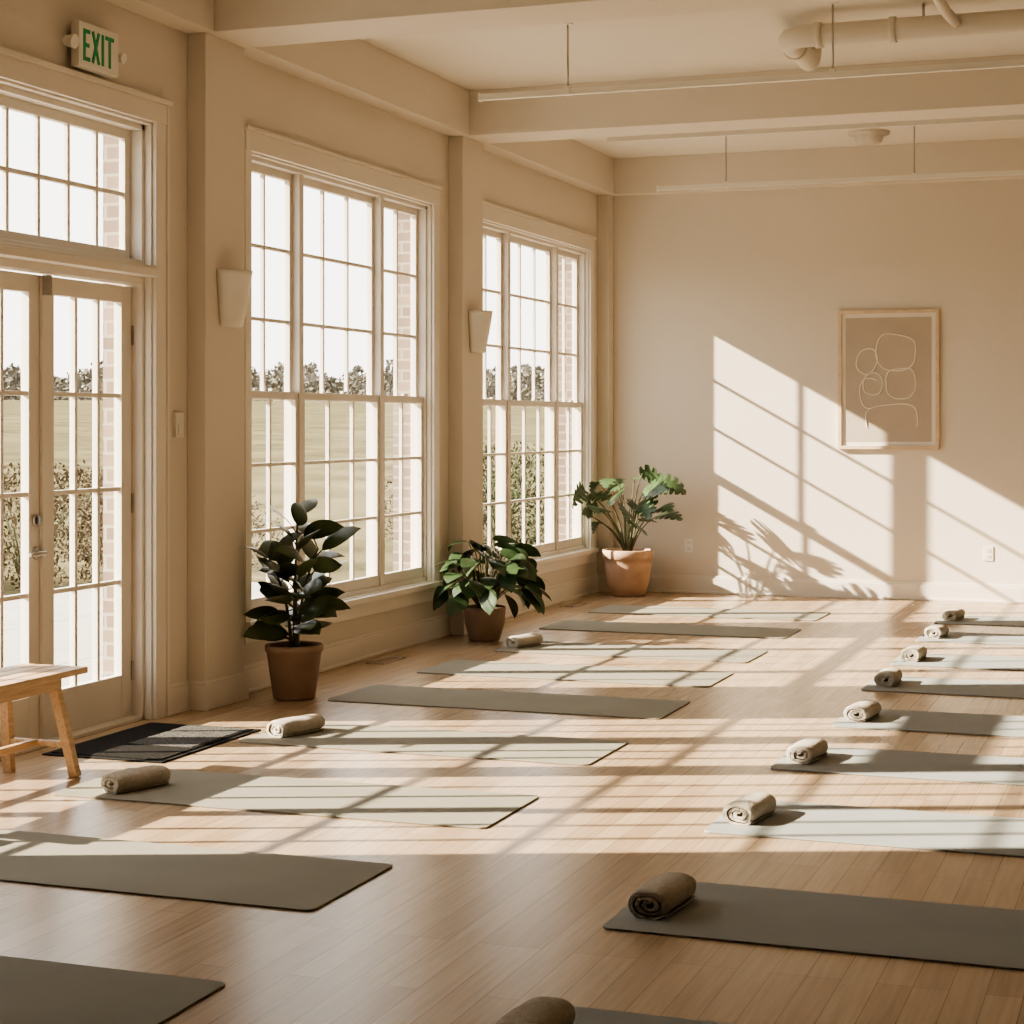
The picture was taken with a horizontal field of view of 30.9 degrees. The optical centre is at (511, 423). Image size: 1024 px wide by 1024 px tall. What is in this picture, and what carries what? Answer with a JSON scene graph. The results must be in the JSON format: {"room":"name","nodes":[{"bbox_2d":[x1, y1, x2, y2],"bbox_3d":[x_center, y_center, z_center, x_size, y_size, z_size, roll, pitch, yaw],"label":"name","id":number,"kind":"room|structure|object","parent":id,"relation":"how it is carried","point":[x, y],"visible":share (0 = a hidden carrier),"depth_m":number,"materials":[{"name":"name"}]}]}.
{"room":"exercise studio","nodes":[
{"label":"exercise studio","id":0,"kind":"room"},
{"bbox_2d":[0,0,596,718],"bbox_3d":[-2.479,-0.435,7.801,0.150,3.870,19.000,0,0,20],"label":"wall","id":1,"kind":"structure","parent":0,"point":[276,101],"depth_m":10.69,"materials":[{"name":"paint"}]},
{"bbox_2d":[0,270,51,746],"bbox_3d":[-2.321,0.392,8.282,0.107,2.173,0.808,0,0,20],"label":"door","id":2,"kind":"structure","parent":1,"relation":"in","point":[29,713],"depth_m":8.57,"materials":[{"name":"paint"}]},
{"bbox_2d":[0,46,172,759],"bbox_3d":[-2.440,-0.077,7.840,0.193,3.155,3.600,0,0,20],"label":"door frame","id":3,"kind":"structure","parent":1,"relation":"attached to","point":[130,265],"depth_m":9.38,"materials":[{"name":"paint"}]},
{"bbox_2d":[41,275,133,738],"bbox_3d":[-2.078,0.392,9.030,0.057,2.173,0.789,0,0,20],"label":"door","id":4,"kind":"structure","parent":1,"relation":"in","point":[98,700],"depth_m":9.12,"materials":[{"name":"paint"}]},
{"bbox_2d":[62,20,126,77],"bbox_3d":[-1.994,-1.780,8.794,0.091,0.210,0.484,0,0,20],"label":"exit sign","id":5,"kind":"object","parent":1,"relation":"attached to","point":[94,49],"visible":1,"depth_m":8.75,"materials":[{"name":"white plastic"}]},
{"bbox_2d":[173,412,183,437],"bbox_3d":[-1.731,0.005,9.615,0.028,0.130,0.080,0,0,20],"label":"light switch","id":6,"kind":"object","parent":1,"relation":"attached to","point":[178,417],"visible":1,"depth_m":9.59,"materials":[{"name":"white plastic"}]},
{"bbox_2d":[187,33,243,680],"bbox_3d":[-1.583,-0.275,9.907,0.110,3.550,0.430,0,0,20],"label":"pilaster","id":7,"kind":"object","parent":1,"relation":"attached to","point":[215,66],"visible":0.86,"depth_m":9.77,"materials":[{"name":"paint"}]},
{"bbox_2d":[217,269,252,327],"bbox_3d":[-1.460,-0.670,9.879,0.138,0.300,0.236,0,0,20],"label":"wall sconce","id":8,"kind":"object","parent":7,"relation":"attached to","point":[234,285],"visible":1,"depth_m":9.81,"materials":[{"name":"ceramic"}]},
{"bbox_2d":[244,125,442,643],"bbox_3d":[-1.138,-0.217,11.697,0.375,2.885,2.900,0,0,20],"label":"window","id":9,"kind":"structure","parent":1,"relation":"in","point":[416,584],"depth_m":11.84,"materials":[{"name":"paint"}]},
{"bbox_2d":[103,0,613,194],"bbox_3d":[-2.357,-2.210,7.683,0.160,0.320,18.860,0,0,20],"label":"beam","id":10,"kind":"structure","parent":1,"relation":"attached to","point":[356,69],"depth_m":11.89,"materials":[{"name":"paint"}]},
{"bbox_2d":[170,574,609,715],"bbox_3d":[-2.332,1.423,7.800,0.128,0.155,18.899,0,0,20],"label":"baseboard","id":11,"kind":"structure","parent":1,"relation":"attached to","point":[186,695],"depth_m":11.71,"materials":[{"name":"paint"}]},
{"bbox_2d":[449,136,482,612],"bbox_3d":[-0.333,-0.275,13.379,0.110,3.550,0.410,0,0,20],"label":"pilaster","id":12,"kind":"object","parent":1,"relation":"attached to","point":[465,154],"visible":0.76,"depth_m":13.22,"materials":[{"name":"paint"}]},
{"bbox_2d":[468,310,492,352],"bbox_3d":[-0.210,-0.665,13.351,0.138,0.300,0.236,0,0,20],"label":"wall sconce","id":13,"kind":"object","parent":12,"relation":"attached to","point":[479,320],"visible":1,"depth_m":13.28,"materials":[{"name":"ceramic"}]},
{"bbox_2d":[483,201,598,574],"bbox_3d":[0.102,-0.217,15.140,0.375,2.885,2.900,0,0,20],"label":"window","id":14,"kind":"structure","parent":1,"relation":"in","point":[582,402],"depth_m":15.60,"materials":[{"name":"paint"}]},
{"bbox_2d":[597,195,612,573],"bbox_3d":[0.838,-0.275,16.629,0.110,3.550,0.140,0,0,20],"label":"pilaster","id":15,"kind":"object","parent":1,"relation":"attached to","point":[604,202],"visible":0.89,"depth_m":16.57,"materials":[{"name":"paint"}]},
{"bbox_2d":[103,135,571,676],"bbox_3d":[-2.615,-0.435,7.850,0.140,3.870,19.000,0,0,20],"label":"wall","id":16,"kind":"structure","parent":0,"point":[110,145],"depth_m":12.96,"materials":[{"name":"brick"}]},
{"bbox_2d":[0,592,1023,1023],"bbox_3d":[1.360,1.560,6.419,8.590,0.120,19.400,0,0,20],"label":"floor","id":17,"kind":"structure","parent":0,"point":[464,925],"depth_m":6.54,"materials":[{"name":"brown wood"}]},
{"bbox_2d":[0,663,87,777],"bbox_3d":[-2.230,1.277,7.313,0.372,0.457,1.550,0,0,20],"label":"wooden bench","id":18,"kind":"object","parent":17,"relation":"on","point":[20,681],"visible":1,"depth_m":7.83,"materials":[{"name":"brown wood"}]},
{"bbox_2d":[0,956,224,1023],"bbox_3d":[-1.739,1.496,4.971,1.860,0.006,0.635,0,0,20],"label":"yoga mat","id":19,"kind":"object","parent":17,"relation":"on","point":[32,991],"visible":1,"depth_m":4.84,"materials":[{"name":"grey rubber"}]},
{"bbox_2d":[42,722,260,763],"bbox_3d":[-1.678,1.492,8.713,0.620,0.014,0.940,0,0,20],"label":"doormat","id":20,"kind":"object","parent":17,"relation":"on","point":[151,742],"visible":1,"depth_m":8.64,"materials":[{"name":"rubber"}]},
{"bbox_2d":[0,829,391,910],"bbox_3d":[-1.350,1.496,6.287,1.800,0.006,0.635,0,0,20],"label":"yoga mat","id":21,"kind":"object","parent":17,"relation":"on","point":[238,877],"visible":1,"depth_m":6.17,"materials":[{"name":"grey rubber"}]},
{"bbox_2d":[52,767,538,828],"bbox_3d":[-0.876,1.496,7.455,1.880,0.006,0.635,0,0,20],"label":"yoga mat","id":22,"kind":"object","parent":17,"relation":"on","point":[285,795],"visible":0.93,"depth_m":7.40,"materials":[{"name":"grey rubber"}]},
{"bbox_2d":[101,765,170,793],"bbox_3d":[-1.544,1.453,7.593,0.135,0.080,0.296,0,0,37],"label":"rolled towel","id":23,"kind":"object","parent":22,"relation":"on","point":[144,777],"visible":1,"depth_m":7.53,"materials":[{"name":"beige fabric"}]},
{"bbox_2d":[240,499,360,700],"bbox_3d":[-1.129,0.958,10.108,0.578,1.083,0.564,0,0,20],"label":"rubber plant","id":24,"kind":"object","parent":17,"relation":"on","point":[294,664],"visible":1,"depth_m":10.06,"materials":[{"name":"green plant"}]},
{"bbox_2d":[366,656,404,664],"bbox_3d":[-0.799,1.496,11.713,0.120,0.007,0.340,0,0,20],"label":"floor vent","id":25,"kind":"object","parent":17,"relation":"in","point":[388,659],"visible":1,"depth_m":11.68,"materials":[{"name":"wood"}]},
{"bbox_2d":[239,723,627,765],"bbox_3d":[-0.372,1.496,8.708,1.740,0.006,0.635,0,0,20],"label":"yoga mat","id":26,"kind":"object","parent":17,"relation":"on","point":[450,743],"visible":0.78,"depth_m":8.65,"materials":[{"name":"grey rubber"}]},
{"bbox_2d":[266,714,324,737],"bbox_3d":[-1.041,1.454,8.932,0.132,0.079,0.295,0,0,39],"label":"rolled towel","id":27,"kind":"object","parent":26,"relation":"on","point":[310,723],"visible":1,"depth_m":8.86,"materials":[{"name":"beige fabric"}]},
{"bbox_2d":[433,535,551,641],"bbox_3d":[-0.102,1.128,12.789,0.701,0.744,0.863,0,0,20],"label":"potted plant","id":28,"kind":"object","parent":17,"relation":"on","point":[484,620],"visible":1,"depth_m":12.70,"materials":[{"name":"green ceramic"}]},
{"bbox_2d":[328,685,689,718],"bbox_3d":[-0.020,1.496,9.995,1.870,0.006,0.635,0,0,20],"label":"yoga mat","id":29,"kind":"object","parent":17,"relation":"on","point":[642,708],"visible":1,"depth_m":9.96,"materials":[{"name":"grey rubber"}]},
{"bbox_2d":[560,602,585,606],"bbox_3d":[0.505,1.496,15.336,0.120,0.007,0.340,0,0,20],"label":"floor vent","id":30,"kind":"object","parent":17,"relation":"in","point":[572,604],"visible":1,"depth_m":15.30,"materials":[{"name":"wood"}]},
{"bbox_2d":[417,660,732,686],"bbox_3d":[0.377,1.496,11.128,1.810,0.006,0.635,0,0,20],"label":"yoga mat","id":31,"kind":"object","parent":17,"relation":"on","point":[689,678],"visible":1,"depth_m":11.12,"materials":[{"name":"grey rubber"}]},
{"bbox_2d":[572,464,685,596],"bbox_3d":[1.047,0.925,15.917,0.821,1.150,0.985,0,0,20],"label":"monstera","id":32,"kind":"object","parent":17,"relation":"on","point":[627,567],"visible":1,"depth_m":16.02,"materials":[{"name":"plant"}]},
{"bbox_2d":[494,641,767,662],"bbox_3d":[0.782,1.496,12.194,1.710,0.006,0.635,0,0,20],"label":"yoga mat","id":33,"kind":"object","parent":17,"relation":"on","point":[546,647],"visible":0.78,"depth_m":12.14,"materials":[{"name":"grey rubber"}]},
{"bbox_2d":[505,633,542,648],"bbox_3d":[0.079,1.453,12.430,0.136,0.080,0.298,0,0,36],"label":"rolled towel","id":34,"kind":"object","parent":33,"relation":"on","point":[529,639],"visible":1,"depth_m":12.35,"materials":[{"name":"beige fabric"}]},
{"bbox_2d":[573,1006,728,1023],"bbox_3d":[0.827,1.496,4.171,1.830,0.006,0.630,0,0,20],"label":"yoga mat","id":35,"kind":"object","parent":17,"relation":"on","point":[584,1015],"visible":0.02,"depth_m":4.65,"materials":[{"name":"rubber"}]},
{"bbox_2d":[494,996,575,1023],"bbox_3d":[0.044,1.450,4.449,0.148,0.087,0.295,0,0,24],"label":"rolled towel","id":36,"kind":"object","parent":35,"relation":"on","point":[542,1009],"visible":1,"depth_m":4.46,"materials":[{"name":"beige fabric"}]},
{"bbox_2d":[539,620,800,638],"bbox_3d":[1.153,1.496,13.505,1.820,0.006,0.635,0,0,20],"label":"yoga mat","id":37,"kind":"object","parent":17,"relation":"on","point":[573,625],"visible":1,"depth_m":13.44,"materials":[{"name":"grey rubber"}]},
{"bbox_2d":[588,605,829,620],"bbox_3d":[1.562,1.496,14.687,1.830,0.006,0.635,0,0,20],"label":"yoga mat","id":38,"kind":"object","parent":17,"relation":"on","point":[613,609],"visible":1,"depth_m":14.65,"materials":[{"name":"grey rubber"}]},
{"bbox_2d":[603,882,1023,970],"bbox_3d":[1.231,1.496,5.471,1.830,0.006,0.630,0,0,20],"label":"yoga mat","id":39,"kind":"object","parent":17,"relation":"on","point":[852,924],"visible":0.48,"depth_m":5.52,"materials":[{"name":"rubber"}]},
{"bbox_2d":[628,872,695,919],"bbox_3d":[0.467,1.450,5.710,0.142,0.085,0.293,0,0,25],"label":"rolled towel","id":40,"kind":"object","parent":39,"relation":"on","point":[665,894],"visible":1,"depth_m":5.61,"materials":[{"name":"beige fabric"}]},
{"bbox_2d":[704,801,1023,856],"bbox_3d":[1.667,1.496,6.771,1.830,0.006,0.630,0,0,20],"label":"yoga mat","id":41,"kind":"object","parent":17,"relation":"on","point":[924,830],"visible":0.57,"depth_m":6.81,"materials":[{"name":"rubber"}]},
{"bbox_2d":[723,792,776,825],"bbox_3d":[0.903,1.453,7.009,0.137,0.080,0.276,0,0,29],"label":"rolled towel","id":42,"kind":"object","parent":41,"relation":"on","point":[748,809],"visible":1,"depth_m":6.92,"materials":[{"name":"beige fabric"}]},
{"bbox_2d":[770,746,1023,785],"bbox_3d":[2.083,1.496,8.013,1.830,0.006,0.630,0,0,20],"label":"yoga mat","id":43,"kind":"object","parent":17,"relation":"on","point":[838,760],"visible":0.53,"depth_m":8.07,"materials":[{"name":"rubber"}]},
{"bbox_2d":[786,738,827,763],"bbox_3d":[1.317,1.452,8.252,0.134,0.081,0.278,0,0,26],"label":"rolled towel","id":44,"kind":"object","parent":43,"relation":"on","point":[807,750],"visible":1,"depth_m":8.15,"materials":[{"name":"beige fabric"}]},
{"bbox_2d":[831,709,1023,737],"bbox_3d":[2.543,1.496,9.144,1.830,0.006,0.630,0,0,20],"label":"yoga mat","id":45,"kind":"object","parent":17,"relation":"on","point":[888,719],"visible":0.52,"depth_m":9.22,"materials":[{"name":"rubber"}]},
{"bbox_2d":[843,700,881,721],"bbox_3d":[1.776,1.452,9.384,0.137,0.082,0.275,0,0,28],"label":"rolled towel","id":46,"kind":"object","parent":45,"relation":"on","point":[864,710],"visible":1,"depth_m":9.29,"materials":[{"name":"beige fabric"}]},
{"bbox_2d":[861,676,1023,698],"bbox_3d":[2.927,1.496,10.388,1.830,0.006,0.630,0,0,20],"label":"yoga mat","id":47,"kind":"object","parent":17,"relation":"on","point":[923,685],"visible":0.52,"depth_m":10.48,"materials":[{"name":"rubber"}]},
{"bbox_2d":[874,668,901,686],"bbox_3d":[2.162,1.452,10.626,0.135,0.082,0.275,0,0,21],"label":"rolled towel","id":48,"kind":"object","parent":47,"relation":"on","point":[887,677],"visible":1,"depth_m":10.52,"materials":[{"name":"beige fabric"}]},
{"bbox_2d":[890,653,1023,670],"bbox_3d":[3.314,1.496,11.492,1.830,0.006,0.630,0,0,20],"label":"yoga mat","id":49,"kind":"object","parent":17,"relation":"on","point":[931,660],"visible":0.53,"depth_m":11.58,"materials":[{"name":"rubber"}]},
{"bbox_2d":[901,645,926,661],"bbox_3d":[2.548,1.452,11.730,0.136,0.081,0.278,0,0,24],"label":"rolled towel","id":50,"kind":"object","parent":49,"relation":"on","point":[914,653],"visible":1,"depth_m":11.62,"materials":[{"name":"beige fabric"}]},
{"bbox_2d":[915,632,1023,645],"bbox_3d":[3.745,1.496,12.750,1.830,0.006,0.630,0,0,20],"label":"yoga mat","id":51,"kind":"object","parent":17,"relation":"on","point":[952,637],"visible":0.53,"depth_m":12.88,"materials":[{"name":"rubber"}]},
{"bbox_2d":[924,624,948,638],"bbox_3d":[2.981,1.452,12.988,0.133,0.083,0.276,0,0,26],"label":"rolled towel","id":52,"kind":"object","parent":51,"relation":"on","point":[936,631],"visible":1,"depth_m":12.89,"materials":[{"name":"beige fabric"}]},
{"bbox_2d":[934,615,1023,626],"bbox_3d":[4.133,1.496,13.886,1.830,0.006,0.630,0,0,19],"label":"yoga mat","id":53,"kind":"object","parent":17,"relation":"on","point":[968,620],"visible":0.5,"depth_m":13.99,"materials":[{"name":"rubber"}]},
{"bbox_2d":[941,608,964,620],"bbox_3d":[3.369,1.453,14.124,0.135,0.080,0.277,0,0,28],"label":"rolled towel","id":54,"kind":"object","parent":53,"relation":"on","point":[954,614],"visible":1,"depth_m":14.03,"materials":[{"name":"beige fabric"}]},
{"bbox_2d":[360,0,1023,158],"bbox_3d":[1.360,-2.445,6.419,8.590,0.150,19.400,0,0,20],"label":"ceiling","id":55,"kind":"structure","parent":0,"point":[745,40],"depth_m":11.80,"materials":[{"name":"paint"}]},
{"bbox_2d":[190,0,859,47],"bbox_3d":[2.176,-2.210,8.554,8.100,0.320,0.430,0,0,20],"label":"ceiling beam","id":56,"kind":"structure","parent":55,"relation":"attached to","point":[242,23],"depth_m":9.42,"materials":[{"name":"white paint"}]},
{"bbox_2d":[452,54,1023,143],"bbox_3d":[3.426,-2.210,12.025,8.100,0.320,0.410,0,0,20],"label":"ceiling beam","id":57,"kind":"structure","parent":55,"relation":"attached to","point":[998,91],"depth_m":12.50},
{"bbox_2d":[477,2,1023,101],"bbox_3d":[2.878,-2.151,9.975,6.542,0.437,0.060,0,0,20],"label":"track rail","id":58,"kind":"object","parent":55,"relation":"hanging from","point":[832,73],"visible":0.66,"depth_m":10.49,"materials":[{"name":"white metal"}]},
{"bbox_2d":[607,114,1023,142],"bbox_3d":[3.797,-2.224,12.556,6.562,0.292,0.060,0,0,20],"label":"track rail","id":59,"kind":"object","parent":55,"relation":"hanging from","point":[932,122],"visible":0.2,"depth_m":13.12,"materials":[{"name":"white metal"}]},
{"bbox_2d":[610,138,1023,196],"bbox_3d":[4.596,-2.210,15.276,8.100,0.320,0.140,0,0,20],"label":"ceiling beam","id":60,"kind":"structure","parent":55,"relation":"attached to","point":[632,176],"depth_m":15.90,"materials":[{"name":"white paint"}]},
{"bbox_2d":[656,126,1023,191],"bbox_3d":[4.318,-2.144,14.122,6.642,0.452,0.060,0,0,20],"label":"track rail","id":61,"kind":"object","parent":55,"relation":"hanging from","point":[914,176],"visible":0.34,"depth_m":14.72,"materials":[{"name":"white metal"}]},
{"bbox_2d":[848,128,889,146],"bbox_3d":[2.894,-2.312,15.007,0.340,0.115,0.340,0,0,20],"label":"smoke detector","id":62,"kind":"object","parent":55,"relation":"attached to","point":[863,137],"depth_m":14.91,"materials":[{"name":"white plastic"}]},
{"bbox_2d":[778,0,1023,70],"bbox_3d":[3.773,-2.266,9.653,5.040,0.208,2.320,0,0,20],"label":"ceiling pipe","id":63,"kind":"object","parent":55,"relation":"hanging from","point":[803,45],"depth_m":10.43,"materials":[{"name":"white metal"}]},
{"bbox_2d":[613,179,1023,584],"bbox_3d":[4.612,-0.435,15.451,8.590,3.870,0.200,0,0,20],"label":"wall","id":64,"kind":"structure","parent":0,"point":[726,305],"depth_m":16.07,"materials":[{"name":"paint"}]},
{"bbox_2d":[685,539,692,551],"bbox_3d":[1.570,1.080,16.435,0.076,0.120,0.010,0,0,20],"label":"wall outlet","id":65,"kind":"object","parent":64,"relation":"attached to","point":[688,542],"visible":1,"depth_m":16.43,"materials":[{"name":"white plastic"}]},
{"bbox_2d":[646,574,1023,603],"bbox_3d":[4.676,1.423,15.306,7.970,0.155,0.030,0,0,20],"label":"baseboard","id":66,"kind":"structure","parent":64,"relation":"attached to","point":[830,588],"depth_m":15.97,"materials":[{"name":"paint"}]},
{"bbox_2d":[838,309,938,448],"bbox_3d":[3.219,-0.380,15.826,0.855,1.190,0.031,0,0,20],"label":"art","id":67,"kind":"object","parent":64,"relation":"attached to","point":[888,360],"visible":1,"depth_m":15.83,"materials":[{"name":"beige paper"}]},
{"bbox_2d":[984,546,992,560],"bbox_3d":[4.007,1.090,15.557,0.076,0.120,0.010,0,0,20],"label":"wall outlet","id":68,"kind":"object","parent":64,"relation":"attached to","point":[988,550],"visible":1,"depth_m":15.55,"materials":[{"name":"white plastic"}]},
{"label":"outside","id":69,"kind":"structure","parent":0,"visible":0},
{"bbox_2d":[3,400,544,595],"bbox_3d":[-86.181,-0.560,232.965,520.000,4.400,620.000,0,0,20],"label":"ground","id":70,"kind":"structure","parent":69,"point":[314,410],"depth_m":58.84,"materials":[{"name":"green plant"}]},
{"bbox_2d":[3,458,102,593],"bbox_3d":[-4.895,1.018,18.541,2.665,1.384,2.528,0,0,30],"label":"shrub","id":71,"kind":"object","parent":70,"relation":"on","point":[16,561],"visible":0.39,"depth_m":18.40,"materials":[{"name":"green plant"}]},
{"bbox_2d":[54,469,102,533],"bbox_3d":[-5.509,1.153,27.488,3.230,1.143,2.856,0,0,20],"label":"shrub","id":72,"kind":"object","parent":70,"relation":"on","point":[81,485],"visible":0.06,"depth_m":27.32,"materials":[{"name":"green plant"}]},
{"bbox_2d":[3,582,262,686],"bbox_3d":[-4.635,1.580,9.102,4.488,0.100,17.988,0,0,20],"label":"patio slab","id":73,"kind":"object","parent":70,"relation":"on","point":[11,609],"visible":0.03,"depth_m":13.71,"materials":[{"name":"concrete"}]},
{"bbox_2d":[61,494,283,568],"bbox_3d":[-3.879,1.202,21.182,2.654,1.066,2.573,0,0,20],"label":"shrub","id":74,"kind":"object","parent":70,"relation":"on","point":[257,526],"visible":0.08,"depth_m":20.99,"materials":[{"name":"green plant"}]},
{"bbox_2d":[3,359,544,400],"bbox_3d":[-39.144,-5.343,260.277,139.019,6.346,95.835,0,0,20],"label":"treeline","id":75,"kind":"object","parent":70,"relation":"on","point":[12,380],"visible":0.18,"depth_m":239.83,"materials":[{"name":"green plant"}]},
{"bbox_2d":[385,460,544,541],"bbox_3d":[-0.798,1.107,26.183,2.677,1.230,2.548,0,0,20],"label":"shrub","id":76,"kind":"object","parent":70,"relation":"on","point":[486,467],"visible":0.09,"depth_m":26.04,"materials":[{"name":"green plant"}]},
{"bbox_2d":[483,437,544,553],"bbox_3d":[-0.182,0.942,23.653,2.673,1.559,2.608,0,0,20],"label":"shrub","id":77,"kind":"object","parent":70,"relation":"on","point":[529,463],"visible":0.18,"depth_m":23.49,"materials":[{"name":"green plant"}]}
]}

